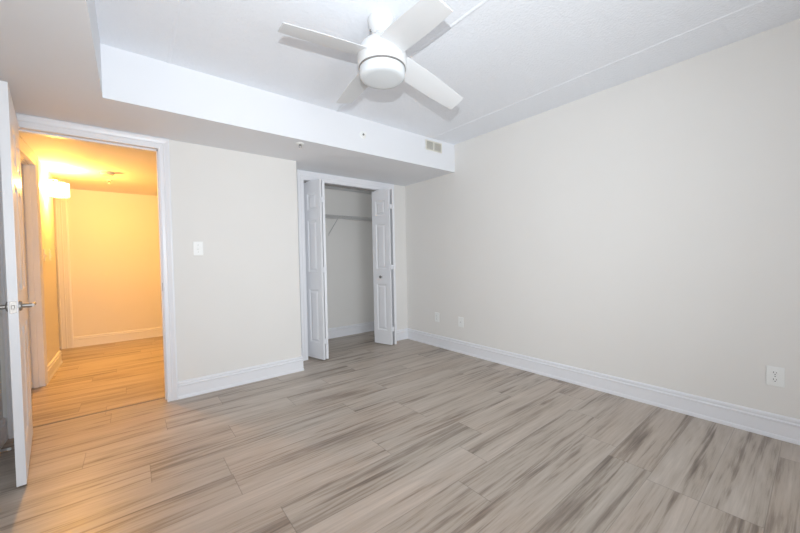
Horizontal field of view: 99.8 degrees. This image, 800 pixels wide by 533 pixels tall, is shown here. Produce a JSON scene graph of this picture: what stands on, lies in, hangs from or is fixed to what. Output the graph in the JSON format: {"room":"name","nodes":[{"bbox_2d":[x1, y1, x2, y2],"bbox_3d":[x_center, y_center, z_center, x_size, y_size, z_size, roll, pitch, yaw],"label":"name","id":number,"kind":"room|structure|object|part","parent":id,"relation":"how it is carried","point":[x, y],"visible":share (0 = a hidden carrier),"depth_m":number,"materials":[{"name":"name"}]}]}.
{"room":"empty bedroom","nodes":[
{"label":"empty bedroom","id":0,"kind":"room"},
{"bbox_2d":[0,160,59,419],"bbox_3d":[-2.206,-0.062,0.398,1.605,2.459,7.565,-2,2,-39],"label":"wall","id":1,"kind":"structure","parent":0,"point":[46,203],"depth_m":3.52,"materials":[{"name":"paint"}]},
{"bbox_2d":[0,447,11,452],"bbox_3d":[-2.333,1.080,1.968,0.082,0.024,0.024,-2,2,-39],"label":"door stop","id":2,"kind":"object","parent":1,"relation":"attached to","point":[10,448],"visible":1,"depth_m":1.98,"materials":[{"name":"metal"}]},
{"bbox_2d":[0,80,35,486],"bbox_3d":[-2.226,0.098,1.961,0.786,2.040,0.152,0,2,44],"label":"door","id":3,"kind":"structure","parent":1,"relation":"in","point":[16,305],"depth_m":1.71,"materials":[{"name":"paint"}]},
{"bbox_3d":[-2.058,0.207,1.737,0.138,0.052,0.058,0,2,44],"label":"lever handle","id":4,"kind":"part","parent":3,"relation":"part of","materials":[{"name":"silver metal"}]},
{"bbox_3d":[-1.949,0.205,1.697,0.002,0.060,0.025,0,2,44],"label":"latch plate","id":5,"kind":"part","parent":3,"relation":"part of","materials":[{"name":"silver metal"}]},
{"bbox_3d":[-1.992,0.204,1.804,0.138,0.052,0.058,0,2,44],"label":"lever handle","id":6,"kind":"part","parent":3,"relation":"part of","materials":[{"name":"silver metal"}]},
{"bbox_2d":[21,164,31,388],"bbox_3d":[-3.180,0.097,2.764,0.035,2.045,0.789,-2,2,-39],"label":"door","id":7,"kind":"structure","parent":1,"relation":"in","point":[21,164],"depth_m":3.06,"materials":[{"name":"paint"}]},
{"bbox_2d":[19,135,47,387],"bbox_3d":[-3.148,0.047,2.789,0.136,2.160,0.942,-2,2,-39],"label":"trim","id":8,"kind":"structure","parent":1,"relation":"attached to","point":[28,158],"depth_m":3.11,"materials":[{"name":"paint"}]},
{"bbox_2d":[47,351,62,382],"bbox_3d":[-4.278,1.069,3.059,1.624,0.146,0.874,-2,2,-39],"label":"baseboard","id":9,"kind":"structure","parent":1,"relation":"attached to","point":[53,366],"depth_m":3.53,"materials":[{"name":"paint"}]},
{"bbox_2d":[45,179,69,198],"bbox_3d":[-3.630,-0.830,3.571,0.182,0.188,0.174,-2,2,-39],"label":"wall lamp","id":10,"kind":"object","parent":1,"relation":"attached to","point":[57,181],"visible":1,"depth_m":3.53,"materials":[{"name":"white glass"}]},
{"bbox_2d":[52,188,161,336],"bbox_3d":[-4.383,0.022,4.734,3.615,2.161,0.115,-2,2,-39],"label":"wall","id":11,"kind":"structure","parent":0,"point":[114,237],"depth_m":4.86,"materials":[{"name":"paint"}]},
{"bbox_2d":[52,189,73,348],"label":"door frame","id":12,"kind":"structure","parent":11,"relation":"in","point":[53,198],"depth_m":4.56,"materials":[{"name":"paint"}]},
{"bbox_2d":[73,327,162,347],"bbox_3d":[-3.728,1.006,5.181,1.865,0.146,0.018,-2,2,-39],"label":"baseboard","id":13,"kind":"structure","parent":11,"relation":"attached to","point":[95,339],"depth_m":4.88,"materials":[{"name":"paint"}]},
{"bbox_2d":[0,140,300,434],"bbox_3d":[-2.238,0.029,3.238,2.137,2.137,1.192,-2,2,-39],"label":"wall","id":14,"kind":"structure","parent":0,"point":[237,302],"depth_m":3.05,"materials":[{"name":"paint"}]},
{"bbox_2d":[0,113,177,438],"bbox_3d":[-2.265,0.048,2.527,0.933,2.136,0.154,-2,2,-39],"label":"trim","id":15,"kind":"structure","parent":14,"relation":"attached to","point":[28,124],"depth_m":2.67,"materials":[{"name":"paint"}]},
{"bbox_2d":[193,242,202,255],"bbox_3d":[-1.722,-0.153,2.874,0.074,0.118,0.019,-2,2,-39],"label":"light switch","id":16,"kind":"object","parent":14,"relation":"attached to","point":[197,246],"visible":1,"depth_m":2.87,"materials":[{"name":"white plastic"}]},
{"bbox_2d":[178,348,303,399],"bbox_3d":[-1.471,1.009,3.285,1.193,0.146,0.330,-2,2,-39],"label":"baseboard","id":17,"kind":"structure","parent":14,"relation":"attached to","point":[224,380],"depth_m":3.07,"materials":[{"name":"paint"}]},
{"bbox_2d":[0,0,454,195],"bbox_3d":[-1.139,-1.191,1.968,5.300,0.321,8.470,-2,2,-39],"label":"ceiling","id":18,"kind":"structure","parent":0,"point":[54,63],"depth_m":2.48,"materials":[{"name":"paint"}]},
{"bbox_2d":[99,171,114,175],"bbox_3d":[-3.280,-1.038,3.772,0.132,0.038,0.132,-2,2,-39],"label":"smoke detector","id":19,"kind":"object","parent":18,"relation":"attached to","point":[104,173],"visible":1,"depth_m":3.74,"materials":[{"name":"white plastic"}]},
{"bbox_2d":[360,131,366,138],"bbox_3d":[-0.337,-1.243,3.164,0.072,0.072,0.046,-2,2,-39],"label":"sprinkler","id":20,"kind":"object","parent":18,"relation":"attached to","point":[363,134],"visible":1,"depth_m":3.17,"materials":[{"name":"white metal"}]},
{"bbox_2d":[425,139,441,152],"bbox_3d":[0.378,-1.341,3.759,0.250,0.110,0.008,-2,2,-39],"label":"ceiling vent","id":21,"kind":"object","parent":18,"relation":"in","point":[430,145],"visible":1,"depth_m":3.75,"materials":[{"name":"white metal"}]},
{"bbox_2d":[324,188,373,327],"bbox_3d":[-1.084,-0.068,4.850,1.915,2.207,0.115,-2,2,-39],"label":"wall","id":22,"kind":"structure","parent":0,"point":[349,244],"depth_m":5.03,"materials":[{"name":"paint"}]},
{"bbox_2d":[325,214,371,235],"bbox_3d":[-0.960,-0.568,4.671,1.672,0.263,0.314,-2,2,-39],"label":"wire shelf","id":23,"kind":"object","parent":22,"relation":"attached to","point":[328,216],"visible":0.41,"depth_m":4.74,"materials":[{"name":"white metal"}]},
{"bbox_2d":[328,321,373,338],"bbox_3d":[-0.825,0.965,4.577,1.684,0.146,0.650,-2,2,-39],"label":"baseboard","id":24,"kind":"structure","parent":22,"relation":"attached to","point":[335,332],"depth_m":5.04,"materials":[{"name":"paint"}]},
{"bbox_2d":[296,170,406,329],"bbox_3d":[-0.605,-0.028,4.253,1.684,2.137,0.115,-2,2,-39],"label":"wall","id":25,"kind":"structure","parent":0,"point":[399,191],"depth_m":4.67,"materials":[{"name":"paint"}]},
{"bbox_2d":[304,179,328,359],"bbox_3d":[-0.937,0.034,3.864,0.214,2.018,0.295,-2,2,-39],"label":"bifold door","id":26,"kind":"structure","parent":25,"relation":"in","point":[314,192],"depth_m":3.80,"materials":[{"name":"paint"}]},
{"bbox_2d":[304,181,375,191],"bbox_3d":[-0.650,-0.986,4.202,1.191,0.018,0.028,-2,2,-39],"label":"trim","id":27,"kind":"structure","parent":25,"relation":"attached to","point":[325,184],"depth_m":4.18,"materials":[{"name":"white wood"}]},
{"bbox_2d":[297,170,396,360],"bbox_3d":[-0.629,-0.026,4.222,1.352,2.136,0.136,-2,2,-39],"label":"trim","id":28,"kind":"structure","parent":25,"relation":"attached to","point":[302,175],"depth_m":3.79,"materials":[{"name":"paint"}]},
{"bbox_2d":[371,188,396,344],"bbox_3d":[-0.189,0.005,4.447,0.214,2.018,0.289,-2,2,-39],"label":"bifold door","id":29,"kind":"structure","parent":25,"relation":"in","point":[383,226],"depth_m":4.39,"materials":[{"name":"paint"}]},
{"bbox_2d":[0,331,799,532],"bbox_3d":[-1.019,1.130,2.028,5.420,0.050,8.580,-2,2,-39],"label":"floor","id":30,"kind":"structure","parent":0,"point":[406,436],"depth_m":1.93,"materials":[{"name":"laminate"}]},
{"bbox_2d":[33,397,164,427],"bbox_3d":[-2.276,1.113,2.592,0.797,0.004,0.022,-2,2,-39],"label":"threshold","id":31,"kind":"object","parent":30,"relation":"on","point":[162,397],"depth_m":2.56,"materials":[{"name":"brown wood"}]},
{"bbox_2d":[94,0,799,144],"bbox_3d":[0.289,-1.414,1.448,3.936,0.104,6.106,-2,2,-39],"label":"ceiling","id":32,"kind":"structure","parent":0,"point":[509,62],"depth_m":2.09,"materials":[{"name":"white paint"}]},
{"bbox_2d":[277,0,462,109],"bbox_3d":[-0.102,-1.191,1.868,0.856,0.356,0.863,-1,1,13],"label":"ceiling fan","id":33,"kind":"object","parent":32,"relation":"hanging from","point":[382,62],"visible":1,"depth_m":1.77,"materials":[{"name":"plastic"}]},
{"bbox_3d":[-0.384,-1.143,1.700,0.427,0.052,0.143,-2,2,-32],"label":"blade","id":34,"kind":"part","parent":33,"relation":"part of","materials":[{"name":"plastic"}]},
{"bbox_3d":[-0.273,-1.151,2.157,0.143,0.064,0.427,-2,2,-32],"label":"blade","id":35,"kind":"part","parent":33,"relation":"part of","materials":[{"name":"plastic"}]},
{"bbox_3d":[0.066,-1.136,1.584,0.140,0.102,0.427,-2,2,-31],"label":"blade","id":36,"kind":"part","parent":33,"relation":"part of","materials":[{"name":"plastic"}]},
{"bbox_3d":[0.186,-1.098,2.047,0.427,0.151,0.143,-2,2,-32],"label":"blade","id":37,"kind":"part","parent":33,"relation":"part of","materials":[{"name":"plastic"}]},
{"bbox_2d":[405,18,799,418],"bbox_3d":[1.646,-0.198,2.871,0.115,2.459,6.615,-2,2,-39],"label":"wall","id":38,"kind":"structure","parent":0,"point":[645,229],"depth_m":2.54,"materials":[{"name":"paint"}]},
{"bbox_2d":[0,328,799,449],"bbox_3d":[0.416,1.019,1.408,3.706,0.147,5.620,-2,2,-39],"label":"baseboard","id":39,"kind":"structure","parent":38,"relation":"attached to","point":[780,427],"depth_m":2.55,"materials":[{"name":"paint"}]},
{"bbox_2d":[435,312,438,321],"bbox_3d":[0.470,0.644,4.283,0.010,0.118,0.074,-2,2,-39],"label":"wall outlet","id":40,"kind":"object","parent":38,"relation":"attached to","point":[436,313],"visible":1,"depth_m":4.28,"materials":[{"name":"white plastic"}]},
{"bbox_2d":[458,317,462,326],"bbox_3d":[0.717,0.656,3.976,0.008,0.118,0.076,-2,2,-39],"label":"jack plate","id":41,"kind":"object","parent":38,"relation":"attached to","point":[460,319],"visible":1,"depth_m":3.98,"materials":[{"name":"white plastic"}]},
{"bbox_2d":[766,365,784,387],"bbox_3d":[2.268,0.664,2.036,0.010,0.118,0.074,-2,2,-39],"label":"wall outlet","id":42,"kind":"object","parent":38,"relation":"attached to","point":[774,375],"visible":1,"depth_m":2.03,"materials":[{"name":"white plastic"}]},
{"bbox_2d":[771,377,778,382],"bbox_3d":[2.267,0.685,2.035,0.004,0.033,0.033,-2,2,-39],"label":"socket","id":43,"kind":"object","parent":42,"relation":"attached to","point":[773,379],"depth_m":2.03,"materials":[{"name":"white plastic"}]},
{"bbox_2d":[771,370,778,375],"bbox_3d":[2.266,0.643,2.034,0.004,0.033,0.033,-2,2,-39],"label":"socket","id":44,"kind":"object","parent":42,"relation":"attached to","point":[773,372],"depth_m":2.03,"materials":[{"name":"white plastic"}]}
]}

